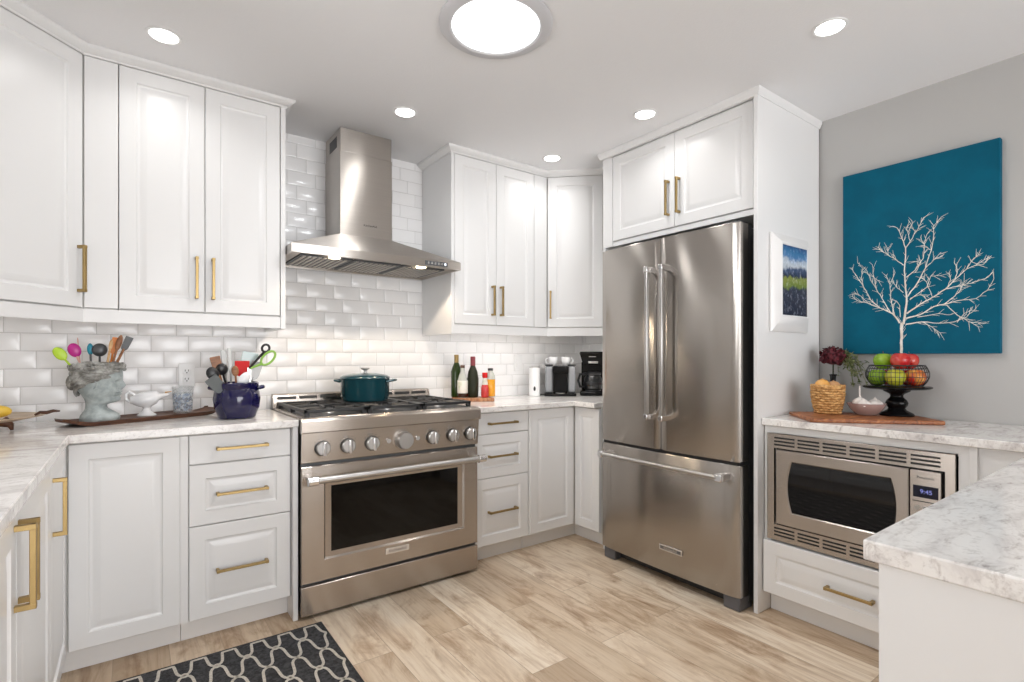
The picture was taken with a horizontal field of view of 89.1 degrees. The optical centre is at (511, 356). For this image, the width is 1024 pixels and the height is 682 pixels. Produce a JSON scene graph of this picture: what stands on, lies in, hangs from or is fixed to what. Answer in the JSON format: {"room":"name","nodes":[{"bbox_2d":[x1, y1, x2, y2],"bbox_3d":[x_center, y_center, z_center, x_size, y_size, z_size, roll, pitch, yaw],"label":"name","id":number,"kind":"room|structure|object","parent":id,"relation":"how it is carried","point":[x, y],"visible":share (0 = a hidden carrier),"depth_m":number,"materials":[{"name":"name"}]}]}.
{"room":"kitchen","nodes":[
{"label":"kitchen","id":0,"kind":"room"},
{"bbox_2d":[0,133,581,422],"bbox_3d":[-0.992,-0.030,3.174,4.023,2.440,0.125,0,0,-36],"label":"wall","id":1,"kind":"structure","parent":0,"point":[338,324],"depth_m":2.97,"materials":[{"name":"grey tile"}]},
{"bbox_2d":[0,6,118,309],"bbox_3d":[-1.970,-0.715,1.965,0.768,1.062,0.669,0,0,-36],"label":"upper cabinet","id":2,"kind":"object","parent":1,"relation":"attached to","point":[59,107],"visible":0.98,"depth_m":1.98,"materials":[{"name":"white wood"}]},
{"bbox_2d":[0,301,279,327],"bbox_3d":[-1.545,-0.168,2.169,0.226,0.053,1.091,0,0,38],"label":"trim","id":3,"kind":"structure","parent":2,"relation":"attached to","point":[7,309],"depth_m":2.18,"materials":[{"name":"white paint"}]},
{"bbox_2d":[178,363,194,386],"bbox_3d":[-1.637,0.092,2.617,0.072,0.120,0.009,0,0,-36],"label":"wall outlet","id":4,"kind":"object","parent":1,"relation":"attached to","point":[186,371],"visible":1,"depth_m":2.62,"materials":[{"name":"white plastic"}]},
{"bbox_2d":[183,368,190,373],"bbox_3d":[-1.636,0.071,2.615,0.034,0.029,0.004,0,0,-36],"label":"socket","id":5,"kind":"object","parent":4,"relation":"attached to","point":[185,370],"depth_m":2.61,"materials":[{"name":"grey plastic"}]},
{"bbox_2d":[183,376,190,381],"bbox_3d":[-1.636,0.113,2.615,0.034,0.029,0.004,0,0,-36],"label":"socket","id":6,"kind":"object","parent":4,"relation":"attached to","point":[185,378],"depth_m":2.61,"materials":[{"name":"grey plastic"}]},
{"bbox_2d":[119,65,285,331],"bbox_3d":[-1.470,-0.692,2.486,0.650,1.109,0.418,0,0,-36],"label":"upper cabinet","id":7,"kind":"object","parent":1,"relation":"attached to","point":[202,170],"visible":0.95,"depth_m":2.32,"materials":[{"name":"white wood"}]},
{"bbox_2d":[0,0,295,115],"bbox_3d":[-1.446,-1.232,2.218,0.402,0.036,1.285,0,0,28],"label":"trim","id":8,"kind":"structure","parent":7,"relation":"attached to","point":[18,8],"depth_m":2.17,"materials":[{"name":"white paint"}]},
{"bbox_2d":[286,127,460,279],"bbox_3d":[-0.811,-0.874,2.923,0.924,0.752,0.489,0,0,-36],"label":"range hood","id":9,"kind":"object","parent":1,"relation":"attached to","point":[357,239],"visible":1,"depth_m":2.88,"materials":[{"name":"metal"}]},
{"bbox_2d":[330,136,336,153],"bbox_3d":[-1.002,-1.185,2.916,0.004,0.060,0.125,0,0,-36],"label":"vent","id":10,"kind":"object","parent":9,"relation":"attached to","point":[333,141],"depth_m":2.91,"materials":[{"name":"black metal"}]},
{"bbox_2d":[422,152,546,335],"bbox_3d":[-0.165,-0.692,3.440,0.736,1.109,0.418,0,0,-36],"label":"upper cabinet","id":11,"kind":"object","parent":1,"relation":"attached to","point":[490,219],"visible":0.95,"depth_m":3.26,"materials":[{"name":"white wood"}]},
{"bbox_2d":[417,143,602,177],"bbox_3d":[0.060,-1.232,3.306,1.309,0.036,0.400,0,0,-10],"label":"trim","id":12,"kind":"structure","parent":11,"relation":"attached to","point":[448,148],"depth_m":3.31,"materials":[{"name":"white paint"}]},
{"bbox_3d":[0.045,0.043,3.845,0.072,0.120,0.009,0,0,-36],"label":"wall outlet","id":13,"kind":"object","parent":1,"relation":"attached to","visible":0},
{"bbox_2d":[516,358,519,366],"bbox_3d":[0.046,0.043,3.844,0.032,0.066,0.005,0,0,-36],"label":"rocker switch","id":14,"kind":"object","parent":13,"relation":"attached to","point":[517,359],"depth_m":3.84,"materials":[{"name":"white plastic"}]},
{"bbox_2d":[60,534,878,681],"bbox_3d":[0.898,1.240,0.588,4.023,0.100,6.530,0,0,-36],"label":"floor","id":15,"kind":"structure","parent":0,"point":[561,609],"depth_m":2.23,"materials":[{"name":"brown wood"}]},
{"bbox_2d":[0,470,49,681],"bbox_3d":[-1.262,0.752,0.919,0.634,0.873,1.094,0,0,-36],"label":"base cabinet","id":16,"kind":"object","parent":15,"relation":"on","point":[25,544],"visible":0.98,"depth_m":1.12,"materials":[{"name":"white wood"}]},
{"bbox_2d":[50,436,179,681],"bbox_3d":[-1.770,0.752,1.874,0.972,0.873,1.045,0,0,-36],"label":"base cabinet","id":17,"kind":"object","parent":15,"relation":"on","point":[115,505],"visible":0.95,"depth_m":1.99,"materials":[{"name":"white wood"}]},
{"bbox_2d":[0,409,298,536],"bbox_3d":[-1.082,0.299,1.304,1.422,0.032,2.782,0,0,-36],"label":"countertop","id":18,"kind":"structure","parent":17,"relation":"on","point":[28,451],"depth_m":1.92,"materials":[{"name":"stone"}]},
{"bbox_2d":[0,409,59,429],"bbox_3d":[-1.997,0.243,1.962,0.355,0.075,0.355,0,0,22],"label":"dish","id":19,"kind":"object","parent":18,"relation":"on","point":[7,421],"visible":0.98,"depth_m":2.03,"materials":[{"name":"brown wood"}]},
{"bbox_2d":[0,405,11,417],"bbox_3d":[-1.949,0.207,1.963,0.090,0.048,0.051,0,0,-36],"label":"lemon","id":20,"kind":"object","parent":19,"relation":"on","point":[4,411],"visible":1,"depth_m":1.97,"materials":[{"name":"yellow food"}]},
{"bbox_2d":[54,406,214,425],"bbox_3d":[-1.678,0.266,2.372,0.210,0.034,0.630,0,0,28],"label":"serving tray","id":21,"kind":"object","parent":18,"relation":"on","point":[127,418],"visible":0.76,"depth_m":2.34,"materials":[{"name":"brown wood"}]},
{"bbox_2d":[66,361,126,421],"bbox_3d":[-1.755,0.143,2.199,0.202,0.254,0.171,0,0,-41],"label":"planter","id":22,"kind":"object","parent":21,"relation":"on","point":[100,384],"visible":0.99,"depth_m":2.15,"materials":[{"name":"grey stone"}]},
{"bbox_2d":[52,347,70,364],"bbox_3d":[-1.826,0.036,2.149,0.110,0.153,0.009,0,0,-36],"label":"spoon","id":23,"kind":"object","parent":22,"relation":"in","point":[59,353],"visible":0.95,"depth_m":2.13,"materials":[{"name":"green plastic"}]},
{"bbox_2d":[67,343,81,362],"bbox_3d":[-1.817,0.027,2.180,0.071,0.169,0.015,0,0,-36],"label":"serving spoon","id":24,"kind":"object","parent":22,"relation":"in","point":[74,350],"visible":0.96,"depth_m":2.17,"materials":[{"name":"pink plastic"}]},
{"bbox_2d":[87,343,92,360],"bbox_3d":[-1.780,0.026,2.195,0.022,0.168,0.011,0,0,-36],"label":"spoon","id":25,"kind":"object","parent":22,"relation":"in","point":[89,347],"visible":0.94,"depth_m":2.19,"materials":[{"name":"blue plastic"}]},
{"bbox_2d":[92,343,107,361],"bbox_3d":[-1.749,0.026,2.205,0.054,0.168,0.032,0,0,-36],"label":"ladle","id":26,"kind":"object","parent":22,"relation":"in","point":[99,349],"visible":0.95,"depth_m":2.20,"materials":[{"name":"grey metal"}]},
{"bbox_2d":[106,339,112,362],"bbox_3d":[-1.708,0.013,2.197,0.035,0.176,0.010,0,0,-36],"label":"wooden stick","id":27,"kind":"object","parent":22,"relation":"in","point":[110,346],"visible":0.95,"depth_m":2.20,"materials":[{"name":"brown wood"}]},
{"bbox_2d":[110,337,116,361],"bbox_3d":[-1.726,0.007,2.246,0.043,0.187,0.009,0,0,-36],"label":"spatula","id":28,"kind":"object","parent":22,"relation":"in","point":[114,339],"visible":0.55,"depth_m":2.25,"materials":[{"name":"orange wood"}]},
{"bbox_2d":[112,335,122,361],"bbox_3d":[-1.702,0.003,2.226,0.058,0.196,0.011,0,0,-36],"label":"wooden spoon","id":29,"kind":"object","parent":22,"relation":"in","point":[119,340],"visible":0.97,"depth_m":2.23,"materials":[{"name":"brown wood"}]},
{"bbox_2d":[116,336,132,362],"bbox_3d":[-1.703,0.000,2.263,0.091,0.185,0.012,0,0,-36],"label":"turner","id":30,"kind":"object","parent":22,"relation":"in","point":[127,341],"visible":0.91,"depth_m":2.27,"materials":[{"name":"grey plastic"}]},
{"bbox_2d":[124,391,171,415],"bbox_3d":[-1.684,0.211,2.408,0.180,0.118,0.076,0,0,-36],"label":"dish","id":31,"kind":"object","parent":21,"relation":"on","point":[146,400],"visible":1,"depth_m":2.38,"materials":[{"name":"white ceramic"}]},
{"bbox_2d":[173,392,192,410],"bbox_3d":[-1.600,0.206,2.528,0.092,0.128,0.092,0,0,-36],"label":"drinking glass","id":32,"kind":"object","parent":21,"relation":"on","point":[181,401],"visible":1,"depth_m":2.50,"materials":[{"name":"blue glass"}]},
{"bbox_2d":[208,381,264,419],"bbox_3d":[-1.281,0.200,2.423,0.203,0.166,0.198,0,0,19],"label":"crock","id":33,"kind":"object","parent":18,"relation":"on","point":[236,400],"visible":0.84,"depth_m":2.35,"materials":[{"name":"blue ceramic"}]},
{"bbox_2d":[206,367,218,377],"bbox_3d":[-1.325,0.139,2.353,0.104,0.187,0.020,0,0,-36],"label":"slotted spoon","id":34,"kind":"object","parent":33,"relation":"in","point":[210,371],"visible":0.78,"depth_m":2.33,"materials":[{"name":"black plastic"}]},
{"bbox_2d":[205,374,223,392],"bbox_3d":[-1.305,0.150,2.337,0.129,0.148,0.012,0,0,-36],"label":"turner","id":35,"kind":"object","parent":33,"relation":"in","point":[214,382],"visible":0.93,"depth_m":2.32,"materials":[{"name":"grey plastic"}]},
{"bbox_2d":[210,356,221,379],"bbox_3d":[-1.343,0.113,2.390,0.081,0.238,0.012,0,0,-36],"label":"wooden spatula","id":36,"kind":"object","parent":33,"relation":"in","point":[216,360],"visible":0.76,"depth_m":2.38,"materials":[{"name":"brown wood"}]},
{"bbox_2d":[216,363,227,382],"bbox_3d":[-1.325,0.126,2.402,0.029,0.192,0.077,0,0,32],"label":"ladle","id":37,"kind":"object","parent":33,"relation":"in","point":[222,368],"visible":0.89,"depth_m":2.38,"materials":[{"name":"black plastic"}]},
{"bbox_2d":[221,350,227,382],"bbox_3d":[-1.329,0.099,2.412,0.039,0.263,0.009,0,0,-36],"label":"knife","id":38,"kind":"object","parent":33,"relation":"in","point":[223,352],"visible":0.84,"depth_m":2.41,"materials":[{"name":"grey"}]},
{"bbox_2d":[227,348,231,382],"bbox_3d":[-1.304,0.094,2.406,0.024,0.272,0.009,0,0,-36],"label":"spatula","id":39,"kind":"object","parent":33,"relation":"in","point":[229,352],"visible":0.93,"depth_m":2.40,"materials":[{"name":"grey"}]},
{"bbox_2d":[232,366,238,382],"bbox_3d":[-1.278,0.130,2.401,0.030,0.180,0.012,0,0,-36],"label":"wooden spoon","id":40,"kind":"object","parent":33,"relation":"in","point":[235,371],"visible":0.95,"depth_m":2.40,"materials":[{"name":"brown wood"}]},
{"bbox_2d":[235,361,249,376],"bbox_3d":[-1.264,0.124,2.436,0.062,0.212,0.009,0,0,-36],"label":"scraper","id":41,"kind":"object","parent":33,"relation":"in","point":[242,366],"visible":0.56,"depth_m":2.43,"materials":[{"name":"red plastic"}]},
{"bbox_2d":[237,372,250,382],"bbox_3d":[-1.247,0.121,2.390,0.085,0.104,0.022,0,0,-36],"label":"ceramic spoon","id":42,"kind":"object","parent":33,"relation":"in","point":[245,377],"visible":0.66,"depth_m":2.39,"materials":[{"name":"white ceramic"}]},
{"bbox_2d":[241,351,258,364],"bbox_3d":[-1.261,0.096,2.493,0.084,0.249,0.009,0,0,-36],"label":"spatula","id":43,"kind":"object","parent":33,"relation":"in","point":[246,356],"visible":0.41,"depth_m":2.49,"materials":[{"name":"white plastic"}]},
{"bbox_2d":[251,360,261,381],"bbox_3d":[-1.234,0.118,2.482,0.085,0.205,0.009,0,0,-36],"label":"spatula","id":44,"kind":"object","parent":33,"relation":"in","point":[255,372],"visible":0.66,"depth_m":2.48,"materials":[{"name":"white plastic"}]},
{"bbox_2d":[247,343,275,382],"bbox_3d":[-1.191,0.078,2.478,0.127,0.285,0.015,0,0,-36],"label":"scissors","id":45,"kind":"object","parent":33,"relation":"in","point":[263,354],"visible":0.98,"depth_m":2.48,"materials":[{"name":"green plastic"}]},
{"bbox_2d":[180,427,297,640],"bbox_3d":[-1.328,0.752,2.464,0.446,0.873,0.615,0,0,-36],"label":"base cabinet","id":46,"kind":"object","parent":15,"relation":"on","point":[239,489],"visible":0.94,"depth_m":2.24,"materials":[{"name":"white wood"}]},
{"bbox_2d":[116,622,363,681],"bbox_3d":[-0.801,1.185,1.570,0.808,0.010,1.282,0,0,-36],"label":"rug","id":47,"kind":"object","parent":15,"relation":"on","point":[309,653],"visible":1,"depth_m":2.00,"materials":[{"name":"black fabric"}]},
{"bbox_2d":[271,368,486,617],"bbox_3d":[-0.727,0.625,2.832,0.949,1.131,0.705,0,0,-36],"label":"range","id":48,"kind":"object","parent":15,"relation":"on","point":[387,489],"depth_m":2.58,"materials":[{"name":"grey metal"}]},
{"bbox_2d":[340,378,389,401],"bbox_3d":[-0.821,0.182,2.908,0.268,0.122,0.268,0,0,0],"label":"pot","id":49,"kind":"object","parent":48,"relation":"on","point":[352,389],"depth_m":2.80,"materials":[{"name":"teal metal"}]},
{"bbox_2d":[272,404,474,418],"bbox_3d":[-0.746,0.283,2.852,0.932,0.014,0.605,0,0,-36],"label":"cooktop","id":50,"kind":"object","parent":48,"relation":"in","point":[292,413],"depth_m":2.61,"materials":[{"name":"silver metal"}]},
{"bbox_2d":[475,410,527,559],"bbox_3d":[-0.221,0.752,3.273,0.394,0.873,0.614,0,0,-36],"label":"base cabinet","id":51,"kind":"object","parent":15,"relation":"on","point":[502,480],"visible":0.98,"depth_m":3.06,"materials":[{"name":"white wood"}]},
{"bbox_2d":[521,406,602,547],"bbox_3d":[0.399,0.752,3.610,0.996,0.873,0.802,0,0,-36],"label":"base cabinet","id":52,"kind":"object","parent":15,"relation":"on","point":[565,469],"visible":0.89,"depth_m":3.29,"materials":[{"name":"white wood"}]},
{"bbox_2d":[461,392,602,412],"bbox_3d":[0.239,0.299,3.492,1.403,0.032,0.807,0,0,-36],"label":"countertop","id":53,"kind":"structure","parent":52,"relation":"on","point":[516,402],"depth_m":3.26,"materials":[{"name":"stone"}]},
{"bbox_2d":[452,396,493,401],"bbox_3d":[-0.255,0.272,3.370,0.265,0.022,0.161,0,0,-8],"label":"board","id":54,"kind":"object","parent":53,"relation":"on","point":[479,398],"visible":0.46,"depth_m":3.30,"materials":[{"name":"brown wood"}]},
{"bbox_2d":[451,355,460,396],"bbox_3d":[-0.363,0.123,3.398,0.072,0.276,0.072,0,0,-36],"label":"wine bottle","id":55,"kind":"object","parent":54,"relation":"on","point":[455,371],"visible":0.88,"depth_m":3.37,"materials":[{"name":"green glass"}]},
{"bbox_2d":[457,365,467,397],"bbox_3d":[-0.317,0.156,3.335,0.068,0.209,0.068,0,0,-36],"label":"bottle","id":56,"kind":"object","parent":54,"relation":"on","point":[462,382],"visible":1,"depth_m":3.31,"materials":[{"name":"grey glass"}]},
{"bbox_2d":[467,356,478,397],"bbox_3d":[-0.253,0.129,3.367,0.074,0.264,0.074,0,0,-36],"label":"bottle","id":57,"kind":"object","parent":54,"relation":"on","point":[473,380],"visible":0.97,"depth_m":3.34,"materials":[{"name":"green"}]},
{"bbox_2d":[481,373,488,397],"bbox_3d":[-0.175,0.181,3.355,0.050,0.160,0.050,0,0,-36],"label":"sauce bottle","id":58,"kind":"object","parent":54,"relation":"on","point":[484,388],"visible":1,"depth_m":3.34,"materials":[{"name":"red"}]},
{"bbox_2d":[487,368,494,396],"bbox_3d":[-0.141,0.167,3.392,0.063,0.188,0.063,0,0,-36],"label":"oil bottle","id":59,"kind":"object","parent":54,"relation":"on","point":[490,375],"visible":0.84,"depth_m":3.37,"materials":[{"name":"orange glass"}]},
{"bbox_2d":[529,366,539,395],"bbox_3d":[0.164,0.176,3.779,0.082,0.214,0.084,0,0,2],"label":"milk frother","id":60,"kind":"object","parent":53,"relation":"on","point":[534,371],"visible":0.99,"depth_m":3.75,"materials":[{"name":"white plastic"}]},
{"bbox_2d":[544,364,575,395],"bbox_3d":[0.353,0.169,3.827,0.230,0.228,0.210,0,0,4],"label":"coffee machine","id":61,"kind":"object","parent":53,"relation":"on","point":[559,380],"visible":0.98,"depth_m":3.77,"materials":[{"name":"black"}]},
{"bbox_2d":[545,357,557,365],"bbox_3d":[0.298,0.032,3.838,0.085,0.064,0.072,0,0,-31],"label":"espresso cup","id":62,"kind":"object","parent":61,"relation":"on","point":[552,360],"visible":0.9,"depth_m":3.81,"materials":[{"name":"white ceramic"}]},
{"bbox_2d":[561,357,573,365],"bbox_3d":[0.405,0.032,3.838,0.085,0.064,0.072,0,0,29],"label":"espresso cup","id":63,"kind":"object","parent":61,"relation":"on","point":[565,361],"visible":0.93,"depth_m":3.81,"materials":[{"name":"white ceramic"}]},
{"bbox_2d":[577,352,602,395],"bbox_3d":[0.593,0.122,3.871,0.214,0.322,0.215,0,0,8],"label":"drip coffee maker","id":64,"kind":"object","parent":53,"relation":"on","point":[591,374],"visible":0.81,"depth_m":3.79,"materials":[{"name":"black plastic"}]},
{"bbox_2d":[597,220,753,611],"bbox_3d":[1.026,0.273,2.922,0.746,1.830,0.873,0,0,-36],"label":"refrigerator","id":65,"kind":"object","parent":15,"relation":"on","point":[677,453],"visible":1,"depth_m":2.62,"materials":[{"name":"grey metal"}]},
{"bbox_2d":[603,94,818,613],"bbox_3d":[1.085,-0.028,2.985,0.624,2.433,1.000,0,0,-36],"label":"tall cabinet","id":66,"kind":"object","parent":15,"relation":"on","point":[754,161],"visible":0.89,"depth_m":2.62,"materials":[{"name":"white wood"}]},
{"bbox_2d":[598,85,821,160],"bbox_3d":[1.088,-1.232,2.987,0.634,0.036,1.027,0,0,-36],"label":"trim","id":67,"kind":"structure","parent":66,"relation":"attached to","point":[749,94],"depth_m":2.65,"materials":[{"name":"white paint"}]},
{"bbox_2d":[769,231,808,332],"bbox_3d":[1.373,-0.357,2.549,0.360,0.470,0.037,0,0,-36],"label":"framed picture","id":68,"kind":"object","parent":66,"relation":"attached to","point":[788,256],"visible":1,"depth_m":2.50,"materials":[{"name":"white paper"}]},
{"bbox_2d":[783,244,806,316],"bbox_3d":[1.373,-0.368,2.549,0.252,0.339,0.027,0,0,-36],"label":"print","id":69,"kind":"object","parent":68,"relation":"attached to","point":[794,255],"depth_m":2.54},
{"bbox_2d":[763,425,1023,649],"bbox_3d":[1.662,0.752,2.195,0.606,0.873,0.948,0,0,-36],"label":"base cabinet","id":70,"kind":"object","parent":15,"relation":"on","point":[839,596],"depth_m":2.18,"materials":[{"name":"white paint"}]},
{"bbox_2d":[767,432,958,568],"bbox_3d":[1.545,0.594,2.253,0.422,0.488,0.685,0,0,-36],"label":"microwave","id":71,"kind":"object","parent":70,"relation":"in","point":[825,496],"visible":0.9,"depth_m":2.15,"materials":[{"name":"silver metal"}]},
{"bbox_2d":[879,564,1023,681],"bbox_3d":[1.553,0.753,1.130,1.990,0.874,0.632,0,0,-36],"label":"base cabinet","id":72,"kind":"object","parent":15,"relation":"on","point":[931,629],"visible":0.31,"depth_m":0.73,"materials":[{"name":"white wood"}]},
{"bbox_2d":[762,411,1023,602],"bbox_3d":[1.343,0.299,1.444,2.041,0.032,1.788,0,0,-36],"label":"countertop","id":73,"kind":"structure","parent":72,"relation":"on","point":[972,537],"depth_m":0.87,"materials":[{"name":"stone"}]},
{"bbox_2d":[819,345,868,386],"bbox_3d":[1.658,0.112,2.598,0.178,0.341,0.213,0,0,-36],"label":"flowers","id":74,"kind":"object","parent":73,"relation":"on","point":[830,355],"visible":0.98,"depth_m":2.57,"materials":[{"name":"plant"}]},
{"bbox_2d":[789,411,944,424],"bbox_3d":[1.571,0.274,2.343,0.510,0.018,0.299,0,0,11],"label":"cutting board","id":75,"kind":"object","parent":73,"relation":"on","point":[844,417],"visible":0.8,"depth_m":2.24,"materials":[{"name":"brown wood"}]},
{"bbox_2d":[810,383,845,413],"bbox_3d":[1.484,0.196,2.444,0.148,0.137,0.146,0,0,44],"label":"wicker basket","id":76,"kind":"object","parent":75,"relation":"on","point":[827,401],"visible":0.99,"depth_m":2.39,"materials":[{"name":"brown wicker"}]},
{"bbox_2d":[815,378,829,389],"bbox_3d":[1.458,0.130,2.442,0.062,0.058,0.062,0,0,-36],"label":"onion","id":77,"kind":"object","parent":76,"relation":"in","point":[822,381],"visible":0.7,"depth_m":2.42,"materials":[{"name":"orange food"}]},
{"bbox_2d":[829,380,839,389],"bbox_3d":[1.511,0.138,2.444,0.060,0.056,0.060,0,0,-36],"label":"onion","id":78,"kind":"object","parent":76,"relation":"in","point":[833,382],"visible":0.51,"depth_m":2.43,"materials":[{"name":"brown food"}]},
{"bbox_2d":[846,402,886,415],"bbox_3d":[1.617,0.237,2.373,0.156,0.055,0.156,0,0,-36],"label":"glass bowl","id":79,"kind":"object","parent":75,"relation":"on","point":[870,409],"visible":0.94,"depth_m":2.33,"materials":[{"name":"pink"}]},
{"bbox_2d":[852,386,862,402],"bbox_3d":[1.595,0.178,2.384,0.057,0.093,0.063,0,0,25],"label":"garlic bulb","id":80,"kind":"object","parent":79,"relation":"in","point":[859,398],"visible":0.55,"depth_m":2.38,"materials":[{"name":"white food"}]},
{"bbox_2d":[856,398,870,406],"bbox_3d":[1.585,0.209,2.342,0.063,0.047,0.057,0,0,-5],"label":"garlic bulb","id":81,"kind":"object","parent":79,"relation":"in","point":[863,401],"visible":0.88,"depth_m":2.33,"materials":[{"name":"white food"}]},
{"bbox_2d":[870,399,882,403],"bbox_3d":[1.639,0.211,2.340,0.063,0.047,0.057,0,0,-2],"label":"garlic bulb","id":82,"kind":"object","parent":79,"relation":"in","point":[875,401],"visible":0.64,"depth_m":2.33,"materials":[{"name":"white food"}]},
{"bbox_2d":[863,384,932,416],"bbox_3d":[1.740,0.198,2.351,0.258,0.134,0.258,0,0,-36],"label":"pedestal stand","id":83,"kind":"object","parent":75,"relation":"on","point":[896,403],"visible":0.92,"depth_m":2.32,"materials":[{"name":"black"}]},
{"bbox_2d":[865,365,929,386],"bbox_3d":[1.740,0.082,2.351,0.237,0.093,0.237,0,0,-36],"label":"wire fruit basket","id":84,"kind":"object","parent":83,"relation":"on","point":[903,366],"visible":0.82,"depth_m":2.27,"materials":[{"name":"black metal"}]},
{"bbox_2d":[868,370,885,384],"bbox_3d":[1.676,0.088,2.382,0.076,0.081,0.076,0,0,-36],"label":"apple","id":85,"kind":"object","parent":84,"relation":"in","point":[882,375],"visible":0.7,"depth_m":2.36,"materials":[{"name":"green food"}]},
{"bbox_2d":[873,352,890,368],"bbox_3d":[1.706,0.015,2.390,0.078,0.083,0.078,0,0,41],"label":"apple","id":86,"kind":"object","parent":85,"relation":"on","point":[883,358],"visible":0.78,"depth_m":2.37,"materials":[{"name":"green food"}]},
{"bbox_2d":[885,367,905,385],"bbox_3d":[1.700,0.087,2.306,0.078,0.083,0.078,0,0,-21],"label":"apple","id":87,"kind":"object","parent":84,"relation":"in","point":[888,376],"visible":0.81,"depth_m":2.28,"materials":[{"name":"green food"}]},
{"bbox_2d":[890,351,910,368],"bbox_3d":[1.730,0.013,2.317,0.076,0.081,0.076,0,0,-33],"label":"apple","id":88,"kind":"object","parent":87,"relation":"on","point":[899,358],"visible":0.88,"depth_m":2.29,"materials":[{"name":"red food"}]},
{"bbox_2d":[905,370,926,385],"bbox_3d":[1.780,0.087,2.295,0.078,0.083,0.078,0,0,-5],"label":"apple","id":89,"kind":"object","parent":84,"relation":"in","point":[917,382],"visible":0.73,"depth_m":2.27,"materials":[{"name":"orange food"}]},
{"bbox_3d":[1.809,0.089,2.373,0.074,0.079,0.074,0,0,26],"label":"apple","id":90,"kind":"object","parent":84,"relation":"in","visible":0},
{"bbox_2d":[905,354,919,368],"bbox_3d":[1.800,0.015,2.357,0.074,0.079,0.074,0,0,-18],"label":"apple","id":91,"kind":"object","parent":90,"relation":"on","point":[915,360],"visible":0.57,"depth_m":2.33,"materials":[{"name":"red food"}]},
{"bbox_2d":[20,0,1023,169],"bbox_3d":[0.898,-1.300,0.588,4.023,0.100,6.530,0,0,-36],"label":"ceiling","id":92,"kind":"structure","parent":0,"point":[575,97],"depth_m":2.16,"materials":[{"name":"white paint"}]},
{"bbox_2d":[145,26,181,45],"bbox_3d":[-1.353,-1.246,2.021,0.120,0.005,0.120,0,0,-36],"label":"recessed light","id":93,"kind":"object","parent":92,"relation":"in","point":[162,35],"visible":1,"depth_m":2.02,"materials":[{"name":"white plastic"}]},
{"bbox_2d":[393,107,416,117],"bbox_3d":[-0.545,-1.246,2.653,0.120,0.005,0.120,0,0,-36],"label":"recessed light","id":94,"kind":"object","parent":92,"relation":"in","point":[403,112],"visible":1,"depth_m":2.65,"materials":[{"name":"white"}]},
{"bbox_2d":[439,0,552,58],"bbox_3d":[-0.061,-1.242,1.956,0.426,0.015,0.426,0,0,-36],"label":"ceiling light","id":95,"kind":"object","parent":92,"relation":"attached to","point":[488,29],"visible":1,"depth_m":1.94,"materials":[{"name":"grey plastic"}]},
{"bbox_2d":[452,0,539,52],"bbox_3d":[-0.061,-1.242,1.956,0.331,0.012,0.331,0,0,-36],"label":"diffuser","id":96,"kind":"object","parent":95,"relation":"attached to","point":[478,26],"depth_m":1.94,"materials":[{"name":"white plastic"}]},
{"bbox_2d":[542,154,561,161],"bbox_3d":[0.251,-1.246,3.266,0.120,0.005,0.120,0,0,-36],"label":"recessed light","id":97,"kind":"object","parent":92,"relation":"in","point":[548,158],"visible":1,"depth_m":3.27,"materials":[{"name":"white"}]},
{"bbox_2d":[633,109,656,119],"bbox_3d":[0.684,-1.246,2.675,0.120,0.005,0.120,0,0,-36],"label":"recessed light","id":98,"kind":"object","parent":92,"relation":"in","point":[643,114],"visible":1,"depth_m":2.67,"materials":[{"name":"white"}]},
{"bbox_2d":[812,17,848,37],"bbox_3d":[1.205,-1.246,1.970,0.120,0.005,0.120,0,0,-36],"label":"recessed light","id":99,"kind":"object","parent":92,"relation":"in","point":[832,26],"visible":1,"depth_m":1.97,"materials":[{"name":"white"}]},
{"bbox_2d":[582,53,1023,425],"bbox_3d":[2.471,-0.030,1.738,0.125,2.440,6.290,0,0,-36],"label":"wall","id":100,"kind":"structure","parent":0,"point":[986,103],"depth_m":2.34,"materials":[{"name":"grey paint"}]},
{"bbox_2d":[545,175,602,327],"bbox_3d":[0.521,-0.715,3.702,0.699,1.062,0.803,0,0,-36],"label":"upper cabinet","id":101,"kind":"object","parent":100,"relation":"attached to","point":[574,204],"visible":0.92,"depth_m":3.49,"materials":[{"name":"white wood"}]},
{"bbox_2d":[454,324,602,335],"bbox_3d":[0.150,-0.168,3.366,1.100,0.053,0.306,0,0,-13],"label":"trim","id":102,"kind":"structure","parent":101,"relation":"attached to","point":[458,329],"depth_m":3.41,"materials":[{"name":"white paint"}]},
{"bbox_2d":[843,137,1001,353],"bbox_3d":[1.877,-0.467,2.422,0.036,0.903,0.596,0,0,-36],"label":"canvas painting","id":103,"kind":"object","parent":100,"relation":"attached to","point":[922,236],"visible":1,"depth_m":2.38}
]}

